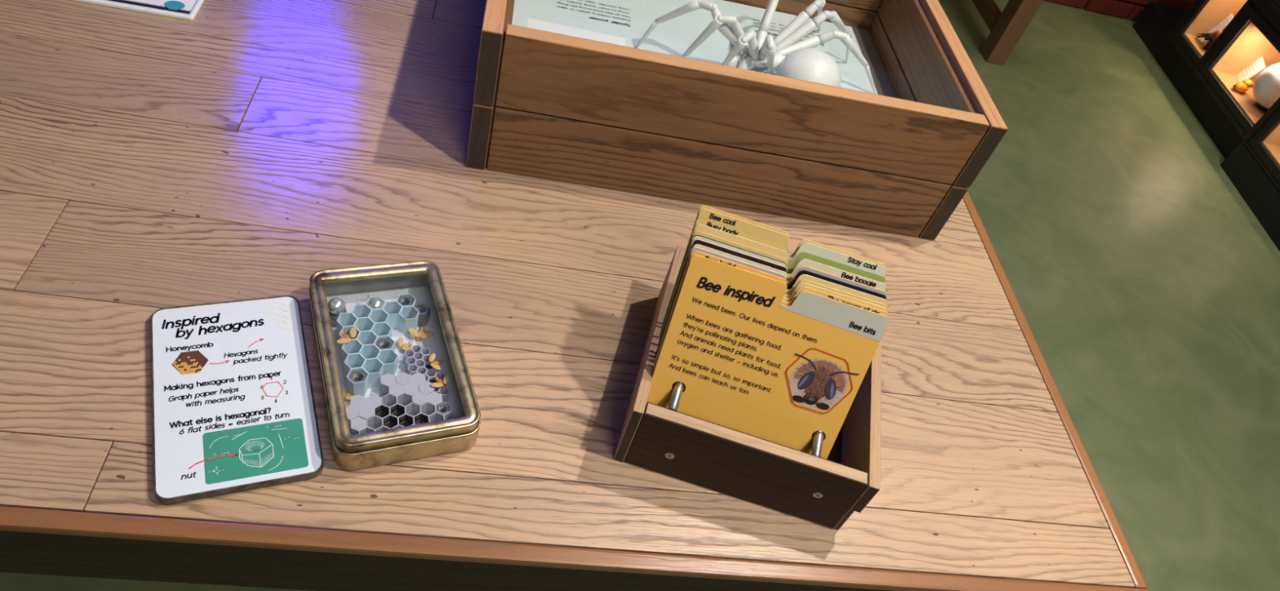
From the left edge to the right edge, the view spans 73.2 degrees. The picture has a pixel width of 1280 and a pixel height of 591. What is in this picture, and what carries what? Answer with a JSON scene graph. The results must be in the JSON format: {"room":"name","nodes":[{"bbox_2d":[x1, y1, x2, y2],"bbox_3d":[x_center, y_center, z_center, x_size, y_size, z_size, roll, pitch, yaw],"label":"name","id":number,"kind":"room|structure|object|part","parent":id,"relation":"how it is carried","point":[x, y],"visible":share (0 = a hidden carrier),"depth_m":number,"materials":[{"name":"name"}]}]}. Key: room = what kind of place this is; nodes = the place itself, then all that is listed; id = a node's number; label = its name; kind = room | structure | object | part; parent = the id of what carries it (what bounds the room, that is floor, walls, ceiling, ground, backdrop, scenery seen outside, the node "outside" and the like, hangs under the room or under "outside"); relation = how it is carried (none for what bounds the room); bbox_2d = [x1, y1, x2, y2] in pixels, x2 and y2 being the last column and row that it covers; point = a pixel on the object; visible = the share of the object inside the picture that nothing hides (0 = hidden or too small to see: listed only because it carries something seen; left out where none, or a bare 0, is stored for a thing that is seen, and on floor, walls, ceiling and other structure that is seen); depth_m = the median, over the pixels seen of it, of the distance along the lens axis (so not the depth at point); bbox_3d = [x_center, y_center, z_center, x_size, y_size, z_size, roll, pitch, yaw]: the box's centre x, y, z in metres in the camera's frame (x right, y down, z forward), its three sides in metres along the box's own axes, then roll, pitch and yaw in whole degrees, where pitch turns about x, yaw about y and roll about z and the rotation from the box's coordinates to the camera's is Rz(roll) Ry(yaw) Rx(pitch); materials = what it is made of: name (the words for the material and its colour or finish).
{"room":"museum discovery room","nodes":[
{"label":"museum discovery room","id":0,"kind":"room"},
{"bbox_2d":[0,0,1279,590],"bbox_3d":[0.053,0.260,1.852,5.900,0.050,5.120,8,46,-11],"label":"floor","id":1,"kind":"structure","parent":0,"point":[1146,286],"depth_m":2.54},
{"bbox_2d":[0,0,1148,590],"bbox_3d":[-0.498,-0.007,1.358,1.865,0.750,1.214,8,46,-11],"label":"display table","id":2,"kind":"object","parent":1,"relation":"on","point":[240,149],"visible":0.61,"depth_m":0.90,"materials":[{"name":"brown wood"}]},
{"bbox_2d":[70,0,204,20],"bbox_3d":[-0.705,-0.435,1.159,0.235,0.006,0.160,7,47,-12],"label":"paper","id":3,"kind":"object","parent":2,"relation":"on","point":[188,10],"visible":1,"depth_m":1.13,"materials":[{"name":"paper"}]},
{"bbox_2d":[150,295,323,504],"bbox_3d":[-0.367,0.085,0.779,0.130,0.011,0.207,-7,51,-24],"label":"lid","id":4,"kind":"object","parent":2,"relation":"on","point":[233,410],"visible":1,"depth_m":0.77,"materials":[{"name":"white"}]},
{"bbox_2d":[172,350,208,374],"bbox_3d":[-0.408,0.061,0.782,0.030,0.001,0.026,-7,51,-24],"label":"picture","id":5,"kind":"object","parent":4,"relation":"on","point":[184,362],"depth_m":0.78},
{"bbox_3d":[-0.330,0.133,0.740,0.080,0.001,0.051,-7,51,-24],"label":"green panel","id":6,"kind":"part","parent":4,"relation":"part of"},
{"bbox_2d":[308,260,480,471],"bbox_3d":[-0.238,0.059,0.824,0.128,0.042,0.210,-7,51,-23],"label":"tin","id":7,"kind":"object","parent":2,"relation":"on","point":[392,446],"visible":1,"depth_m":0.79,"materials":[{"name":"gold metal"}]},
{"bbox_2d":[326,287,465,435],"bbox_3d":[-0.242,0.071,0.837,0.120,0.001,0.202,-7,51,-23],"label":"sheet","id":8,"kind":"object","parent":7,"relation":"in","point":[436,343],"visible":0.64,"depth_m":0.87,"materials":[{"name":"paper"}]},
{"bbox_2d":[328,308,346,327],"bbox_3d":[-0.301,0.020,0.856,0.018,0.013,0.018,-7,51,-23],"label":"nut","id":9,"kind":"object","parent":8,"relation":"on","point":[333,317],"visible":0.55,"depth_m":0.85,"materials":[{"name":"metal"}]},
{"bbox_2d":[327,297,345,314],"bbox_3d":[-0.298,0.010,0.845,0.017,0.017,0.017,8,46,-11],"label":"ball","id":10,"kind":"object","parent":9,"relation":"in","point":[336,305],"visible":1,"depth_m":0.84,"materials":[{"name":"silver metal"}]},
{"bbox_2d":[342,387,355,399],"bbox_3d":[-0.272,0.092,0.803,0.020,0.006,0.013,26,46,7],"label":"bee","id":11,"kind":"object","parent":8,"relation":"on","point":[348,395],"visible":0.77,"depth_m":0.80},
{"bbox_2d":[348,369,367,382],"bbox_3d":[-0.262,0.078,0.800,0.017,0.008,0.015,-7,51,-23],"label":"nut","id":12,"kind":"object","parent":8,"relation":"on","point":[354,374],"visible":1,"depth_m":0.80,"materials":[{"name":"metal"}]},
{"bbox_2d":[336,288,419,396],"bbox_3d":[-0.252,0.044,0.843,0.079,0.023,0.109,-7,51,-23],"label":"paper honeycomb","id":13,"kind":"object","parent":8,"relation":"on","point":[362,353],"visible":0.98,"depth_m":0.83},
{"bbox_2d":[336,327,356,343],"bbox_3d":[-0.281,0.040,0.825,0.016,0.007,0.024,29,46,10],"label":"bee","id":14,"kind":"object","parent":13,"relation":"on","point":[353,332],"visible":1,"depth_m":0.82},
{"bbox_2d":[367,297,384,309],"bbox_3d":[-0.264,0.010,0.861,0.016,0.016,0.016,8,46,-11],"label":"ball","id":15,"kind":"object","parent":13,"relation":"in","point":[375,303],"visible":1,"depth_m":0.85,"materials":[{"name":"silver metal"}]},
{"bbox_2d":[375,410,387,417],"bbox_3d":[-0.237,0.112,0.790,0.011,0.006,0.012,-6,51,-23],"label":"nut","id":16,"kind":"object","parent":8,"relation":"on","point":[381,414],"visible":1,"depth_m":0.79,"materials":[{"name":"metal"}]},
{"bbox_2d":[375,337,393,349],"bbox_3d":[-0.247,0.049,0.832,0.017,0.008,0.015,-7,51,-23],"label":"nut","id":17,"kind":"object","parent":8,"relation":"on","point":[384,341],"visible":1,"depth_m":0.83,"materials":[{"name":"metal"}]},
{"bbox_2d":[384,421,395,427],"bbox_3d":[-0.228,0.121,0.785,0.011,0.006,0.012,-7,51,-24],"label":"nut","id":18,"kind":"object","parent":8,"relation":"on","point":[389,424],"visible":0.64,"depth_m":0.79,"materials":[{"name":"metal"}]},
{"bbox_2d":[391,409,403,416],"bbox_3d":[-0.224,0.112,0.794,0.011,0.006,0.012,-7,51,-23],"label":"nut","id":19,"kind":"object","parent":8,"relation":"on","point":[397,412],"visible":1,"depth_m":0.80,"materials":[{"name":"metal"}]},
{"bbox_2d":[346,372,459,435],"bbox_3d":[-0.223,0.111,0.793,0.086,0.018,0.082,-29,62,-36],"label":"paper","id":20,"kind":"object","parent":8,"relation":"on","point":[420,397],"visible":0.62,"depth_m":0.80,"materials":[{"name":"white paper"}]},
{"bbox_2d":[397,337,412,351],"bbox_3d":[-0.232,0.050,0.855,0.013,0.006,0.021,-29,62,-36],"label":"bee","id":21,"kind":"object","parent":8,"relation":"on","point":[405,347],"visible":1,"depth_m":0.85},
{"bbox_2d":[397,295,413,306],"bbox_3d":[-0.238,0.008,0.872,0.016,0.008,0.014,-7,51,-24],"label":"nut","id":22,"kind":"object","parent":8,"relation":"on","point":[407,300],"visible":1,"depth_m":0.87,"materials":[{"name":"metal"}]},
{"bbox_2d":[400,420,411,426],"bbox_3d":[-0.215,0.120,0.789,0.011,0.006,0.012,-7,51,-23],"label":"nut","id":23,"kind":"object","parent":8,"relation":"on","point":[405,423],"visible":0.46,"depth_m":0.79,"materials":[{"name":"metal"}]},
{"bbox_2d":[410,302,431,327],"bbox_3d":[-0.224,0.019,0.878,0.020,0.019,0.017,-7,51,-23],"label":"nut","id":24,"kind":"object","parent":8,"relation":"on","point":[424,317],"visible":0.95,"depth_m":0.87,"materials":[{"name":"metal"}]},
{"bbox_2d":[407,326,434,340],"bbox_3d":[-0.221,0.038,0.869,0.027,0.008,0.017,14,45,-5],"label":"bee","id":25,"kind":"object","parent":8,"relation":"on","point":[420,335],"visible":1,"depth_m":0.86},
{"bbox_2d":[414,419,426,424],"bbox_3d":[-0.202,0.120,0.794,0.011,0.006,0.012,-7,51,-24],"label":"nut","id":26,"kind":"object","parent":8,"relation":"on","point":[420,421],"visible":0.21,"depth_m":0.79,"materials":[{"name":"metal"}]},
{"bbox_2d":[403,344,449,402],"bbox_3d":[-0.207,0.076,0.833,0.034,0.014,0.063,-7,51,-23],"label":"paper","id":27,"kind":"object","parent":8,"relation":"on","point":[416,358],"visible":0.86,"depth_m":0.83,"materials":[{"name":"white paper"}]},
{"bbox_2d":[417,368,426,373],"bbox_3d":[-0.210,0.075,0.831,0.008,0.006,0.007,-6,51,-23],"label":"nut","id":28,"kind":"object","parent":27,"relation":"in","point":[421,371],"visible":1,"depth_m":0.83,"materials":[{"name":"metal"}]},
{"bbox_2d":[430,374,449,387],"bbox_3d":[-0.190,0.082,0.819,0.013,0.006,0.021,42,50,21],"label":"bee","id":29,"kind":"object","parent":27,"relation":"on","point":[439,383],"visible":1,"depth_m":0.82},
{"bbox_2d":[425,364,432,368],"bbox_3d":[-0.205,0.071,0.836,0.008,0.006,0.007,-6,51,-23],"label":"nut","id":30,"kind":"object","parent":8,"relation":"on","point":[428,366],"visible":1,"depth_m":0.84,"materials":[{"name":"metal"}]},
{"bbox_2d":[429,378,436,382],"bbox_3d":[-0.199,0.085,0.826,0.008,0.006,0.007,-7,51,-24],"label":"nut","id":31,"kind":"object","parent":8,"relation":"on","point":[433,380],"visible":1,"depth_m":0.82,"materials":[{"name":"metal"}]},
{"bbox_2d":[428,353,443,369],"bbox_3d":[-0.197,0.065,0.833,0.013,0.006,0.021,-12,53,-27],"label":"bee","id":32,"kind":"object","parent":8,"relation":"on","point":[434,364],"visible":1,"depth_m":0.83},
{"bbox_2d":[435,403,449,414],"bbox_3d":[-0.184,0.107,0.803,0.012,0.006,0.014,-7,51,-23],"label":"nut","id":33,"kind":"object","parent":8,"relation":"on","point":[442,406],"visible":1,"depth_m":0.80,"materials":[{"name":"metal"}]},
{"bbox_2d":[466,0,1008,239],"bbox_3d":[0.109,-0.351,1.216,0.640,0.192,0.462,8,46,-11],"label":"display case","id":34,"kind":"object","parent":2,"relation":"on","point":[900,159],"visible":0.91,"depth_m":1.06,"materials":[{"name":"brown wood"}]},
{"bbox_2d":[511,0,878,94],"bbox_3d":[0.087,-0.333,1.237,0.560,0.002,0.403,8,46,-11],"label":"printed sheet","id":35,"kind":"object","parent":34,"relation":"on","point":[624,23],"visible":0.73,"depth_m":1.28,"materials":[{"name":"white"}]},
{"bbox_3d":[-0.085,-0.303,1.152,0.140,0.001,0.211,8,46,-11],"label":"printed panel","id":36,"kind":"part","parent":35,"relation":"part of","materials":[{"name":"white paper"}]},
{"bbox_2d":[635,0,876,93],"bbox_3d":[0.209,-0.365,1.225,0.350,0.115,0.232,-22,58,-33],"label":"model","id":37,"kind":"object","parent":35,"relation":"on","point":[800,60],"visible":0.91,"depth_m":1.18},
{"bbox_3d":[0.079,-0.356,1.178,0.158,0.109,0.037,15,45,-5],"label":"leg","id":38,"kind":"part","parent":37,"relation":"part of","materials":[{"name":"white plastic"}]},
{"bbox_3d":[0.114,-0.343,1.181,0.096,0.103,0.038,8,46,-11],"label":"leg","id":39,"kind":"part","parent":37,"relation":"part of","materials":[{"name":"white plastic"}]},
{"bbox_3d":[0.143,-0.326,1.183,0.056,0.091,0.035,-3,49,-20],"label":"leg","id":40,"kind":"part","parent":37,"relation":"part of","materials":[{"name":"white plastic"}]},
{"bbox_3d":[0.189,-0.411,1.264,0.015,0.113,0.169,20,45,1],"label":"leg","id":41,"kind":"part","parent":37,"relation":"part of","materials":[{"name":"white plastic"}]},
{"bbox_3d":[0.175,-0.328,1.194,0.027,0.093,0.077,30,46,10],"label":"leg","id":42,"kind":"part","parent":37,"relation":"part of","materials":[{"name":"white plastic"}]},
{"bbox_3d":[0.254,-0.404,1.276,0.034,0.115,0.219,35,47,15],"label":"leg","id":43,"kind":"part","parent":37,"relation":"part of","materials":[{"name":"white plastic"}]},
{"bbox_3d":[0.264,-0.368,1.248,0.187,0.111,0.026,-19,56,-32],"label":"leg","id":44,"kind":"part","parent":37,"relation":"part of","materials":[{"name":"white plastic"}]},
{"bbox_3d":[0.273,-0.341,1.240,0.190,0.091,0.023,2,48,-16],"label":"leg","id":45,"kind":"part","parent":37,"relation":"part of","materials":[{"name":"white plastic"}]},
{"bbox_3d":[0.100,-0.325,1.244,0.594,0.013,0.415,8,46,-11],"label":"board","id":46,"kind":"part","parent":34,"relation":"part of","materials":[{"name":"white paper"}]},
{"bbox_2d":[613,245,881,530],"bbox_3d":[0.119,0.086,0.882,0.234,0.090,0.231,18,45,-1],"label":"box","id":47,"kind":"object","parent":2,"relation":"on","point":[668,442],"visible":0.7,"depth_m":0.80,"materials":[{"name":"wood"}]},
{"bbox_3d":[0.012,0.053,0.881,0.010,0.084,0.231,18,45,-1],"label":"panel","id":48,"kind":"part","parent":47,"relation":"part of","materials":[{"name":"brown wood"}]},
{"bbox_3d":[0.051,0.035,0.853,0.009,0.013,0.202,18,45,-1],"label":"rod","id":49,"kind":"part","parent":47,"relation":"part of","materials":[{"name":"metal"}]},
{"bbox_3d":[0.097,0.161,0.808,0.213,0.082,0.014,18,45,-1],"label":"panel","id":50,"kind":"part","parent":47,"relation":"part of","materials":[{"name":"brown wood"}]},
{"bbox_2d":[645,254,889,459],"bbox_3d":[0.105,0.080,0.791,0.185,0.192,0.071,18,45,-2],"label":"card","id":51,"kind":"object","parent":47,"relation":"in","point":[748,362],"visible":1,"depth_m":0.78,"materials":[{"name":"yellow"}]},
{"bbox_2d":[785,347,859,413],"bbox_3d":[0.162,0.078,0.781,0.063,0.062,0.001,17,25,0],"label":"picture","id":52,"kind":"object","parent":51,"relation":"attached to","point":[818,380],"depth_m":0.78},
{"bbox_2d":[779,292,888,342],"bbox_3d":[0.170,0.017,0.753,0.094,0.025,0.001,17,25,-1],"label":"print","id":53,"kind":"object","parent":51,"relation":"on","point":[820,308],"depth_m":0.75},
{"bbox_2d":[652,246,887,435],"bbox_3d":[0.105,0.072,0.798,0.185,0.192,0.071,18,45,-2],"label":"card","id":54,"kind":"object","parent":47,"relation":"in","point":[802,284],"visible":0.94,"depth_m":0.76,"materials":[{"name":"yellow paper"}]},
{"bbox_2d":[685,248,887,311],"bbox_3d":[0.129,-0.004,0.758,0.180,0.028,0.001,17,25,-1],"label":"print","id":55,"kind":"object","parent":54,"relation":"on","point":[787,300],"depth_m":0.75},
{"bbox_2d":[652,250,888,439],"bbox_3d":[0.105,0.076,0.794,0.185,0.192,0.071,18,45,-2],"label":"card","id":56,"kind":"object","parent":47,"relation":"in","point":[695,252],"visible":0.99,"depth_m":0.75,"materials":[{"name":"paper"}]},
{"bbox_2d":[685,251,888,316],"bbox_3d":[0.129,-0.001,0.755,0.180,0.028,0.001,17,25,-1],"label":"print","id":57,"kind":"object","parent":56,"relation":"on","point":[788,304],"depth_m":0.75},
{"bbox_2d":[654,235,886,356],"bbox_3d":[0.108,0.061,0.809,0.185,0.192,0.071,18,45,-2],"label":"card","id":58,"kind":"object","parent":47,"relation":"in","point":[695,237],"visible":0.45,"depth_m":0.77,"materials":[{"name":"white paper"}]},
{"bbox_2d":[687,235,885,299],"bbox_3d":[0.131,-0.016,0.770,0.180,0.028,0.001,17,25,-1],"label":"print","id":59,"kind":"object","parent":58,"relation":"on","point":[791,285],"depth_m":0.77},
{"bbox_2d":[654,239,887,360],"bbox_3d":[0.107,0.065,0.805,0.185,0.192,0.071,18,45,-2],"label":"card","id":60,"kind":"object","parent":47,"relation":"in","point":[803,277],"visible":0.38,"depth_m":0.76,"materials":[{"name":"paper"}]},
{"bbox_2d":[687,240,886,304],"bbox_3d":[0.131,-0.012,0.766,0.180,0.028,0.001,17,25,-1],"label":"print","id":61,"kind":"object","parent":60,"relation":"on","point":[697,242],"depth_m":0.76},
{"bbox_2d":[658,217,884,337],"bbox_3d":[0.112,0.044,0.826,0.185,0.192,0.071,18,45,-2],"label":"card","id":62,"kind":"object","parent":47,"relation":"in","point":[700,220],"visible":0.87,"depth_m":0.78,"materials":[{"name":"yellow paper card"}]},
{"bbox_2d":[690,217,884,283],"bbox_3d":[0.135,-0.033,0.787,0.180,0.028,0.001,17,25,-1],"label":"print","id":63,"kind":"object","parent":62,"relation":"on","point":[702,221],"depth_m":0.78},
{"bbox_2d":[657,223,886,344],"bbox_3d":[0.111,0.050,0.820,0.185,0.192,0.071,18,45,-2],"label":"card","id":64,"kind":"object","parent":47,"relation":"in","point":[804,262],"visible":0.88,"depth_m":0.78,"materials":[{"name":"yellow paper"}]},
{"bbox_2d":[689,225,885,290],"bbox_3d":[0.134,-0.026,0.781,0.180,0.028,0.001,17,25,-1],"label":"print","id":65,"kind":"object","parent":64,"relation":"on","point":[703,228],"depth_m":0.78},
{"bbox_2d":[662,204,884,324],"bbox_3d":[0.115,0.031,0.839,0.185,0.192,0.071,18,45,-2],"label":"card","id":66,"kind":"object","parent":47,"relation":"in","point":[803,241],"visible":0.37,"depth_m":0.80,"materials":[{"name":"paper"}]},
{"bbox_2d":[693,205,884,266],"bbox_3d":[0.139,-0.045,0.800,0.180,0.028,0.001,17,25,-1],"label":"print","id":67,"kind":"object","parent":66,"relation":"on","point":[793,255],"depth_m":0.80},
{"bbox_2d":[674,244,888,432],"bbox_3d":[0.107,0.070,0.801,0.185,0.192,0.071,18,45,-2],"label":"card","id":68,"kind":"object","parent":47,"relation":"in","point":[707,248],"visible":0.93,"depth_m":0.76,"materials":[{"name":"beige paper"}]},
{"bbox_2d":[693,244,888,310],"bbox_3d":[0.131,-0.007,0.761,0.180,0.028,0.001,17,25,-1],"label":"print","id":69,"kind":"object","parent":68,"relation":"on","point":[697,246],"depth_m":0.76},
{"bbox_2d":[694,231,887,297],"bbox_3d":[0.110,0.057,0.813,0.185,0.192,0.071,18,45,-2],"label":"card","id":70,"kind":"object","parent":47,"relation":"in","point":[701,233],"visible":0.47,"depth_m":0.77,"materials":[{"name":"white paper"}]},
{"bbox_2d":[697,208,886,276],"bbox_3d":[0.115,0.035,0.836,0.185,0.193,0.071,18,45,-2],"label":"card","id":71,"kind":"object","parent":47,"relation":"in","point":[707,214],"visible":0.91,"depth_m":0.79,"materials":[{"name":"beige paper"}]},
{"bbox_3d":[0.183,0.081,0.859,0.009,0.013,0.202,18,45,-1],"label":"rod","id":72,"kind":"part","parent":47,"relation":"part of","materials":[{"name":"metal"}]},
{"bbox_3d":[0.218,0.137,0.901,0.006,0.040,0.228,18,45,-1],"label":"panel","id":73,"kind":"part","parent":47,"relation":"part of","materials":[{"name":"brown wood"}]},
{"bbox_3d":[0.230,0.109,0.872,0.011,0.044,0.231,18,45,-1],"label":"panel","id":74,"kind":"part","parent":47,"relation":"part of","materials":[{"name":"brown wood"}]},
{"bbox_2d":[972,0,1044,65],"bbox_3d":[0.718,-1.451,3.121,1.690,0.735,0.700,8,46,-11],"label":"side table","id":75,"kind":"object","parent":1,"relation":"on","point":[1006,28],"visible":1,"depth_m":3.27,"materials":[{"name":"brown wood"}]},
{"bbox_2d":[1132,0,1279,251],"bbox_3d":[2.430,-0.649,2.933,0.390,0.730,2.200,11,46,-8],"label":"display shelf","id":76,"kind":"object","parent":1,"relation":"on","point":[1247,136],"visible":0.86,"depth_m":3.29,"materials":[{"name":"black wood"}]},
{"bbox_3d":[2.265,-1.141,3.386,0.006,0.414,0.241,11,46,-8],"label":"frame moulding","id":77,"kind":"part","parent":76,"relation":"part of","materials":[{"name":"black wood"}]},
{"bbox_2d":[1195,29,1222,50],"bbox_3d":[2.299,-1.047,3.471,0.041,0.091,0.124,11,46,-8],"label":"specimen","id":78,"kind":"object","parent":76,"relation":"on","point":[1211,37],"visible":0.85,"depth_m":3.46},
{"bbox_2d":[1202,13,1233,44],"bbox_3d":[2.344,-1.082,3.494,0.035,0.126,0.065,25,46,6],"label":"card","id":79,"kind":"object","parent":76,"relation":"on","point":[1224,23],"visible":0.7,"depth_m":3.48,"materials":[{"name":"white paper"}]},
{"bbox_3d":[2.236,-0.833,3.180,0.006,0.283,0.427,11,46,-8],"label":"frame moulding","id":80,"kind":"part","parent":76,"relation":"part of","materials":[{"name":"wood"}]},
{"bbox_2d":[1233,79,1253,92],"bbox_3d":[2.281,-0.795,3.258,0.068,0.050,0.047,8,46,-11],"label":"model","id":81,"kind":"object","parent":76,"relation":"on","point":[1243,86],"visible":1,"depth_m":3.25},
{"bbox_2d":[1236,56,1265,81],"bbox_3d":[2.354,-0.869,3.320,0.034,0.096,0.105,25,46,6],"label":"card","id":82,"kind":"object","parent":76,"relation":"on","point":[1255,67],"visible":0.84,"depth_m":3.31,"materials":[{"name":"white paper"}]},
{"bbox_3d":[2.212,-0.489,2.859,0.006,0.297,0.450,11,46,-8],"label":"frame moulding","id":83,"kind":"part","parent":76,"relation":"part of","materials":[{"name":"black wood"}]},
{"bbox_3d":[2.307,-1.038,2.961,0.006,0.289,0.427,11,46,-8],"label":"frame moulding","id":84,"kind":"part","parent":76,"relation":"part of","materials":[{"name":"black wood"}]},
{"bbox_2d":[1253,62,1279,111],"bbox_3d":[2.352,-0.763,3.159,0.172,0.180,0.172,8,46,-11],"label":"sphere","id":85,"kind":"object","parent":76,"relation":"on","point":[1266,88],"visible":0.87,"depth_m":3.13,"materials":[{"name":"white"}]},
{"bbox_2d":[1045,0,1195,20],"bbox_3d":[0.232,-2.388,2.702,5.900,2.350,0.091,8,46,-11],"label":"wall","id":86,"kind":"structure","parent":0,"point":[1126,9],"depth_m":3.92,"materials":[{"name":"red brick"}]}
]}

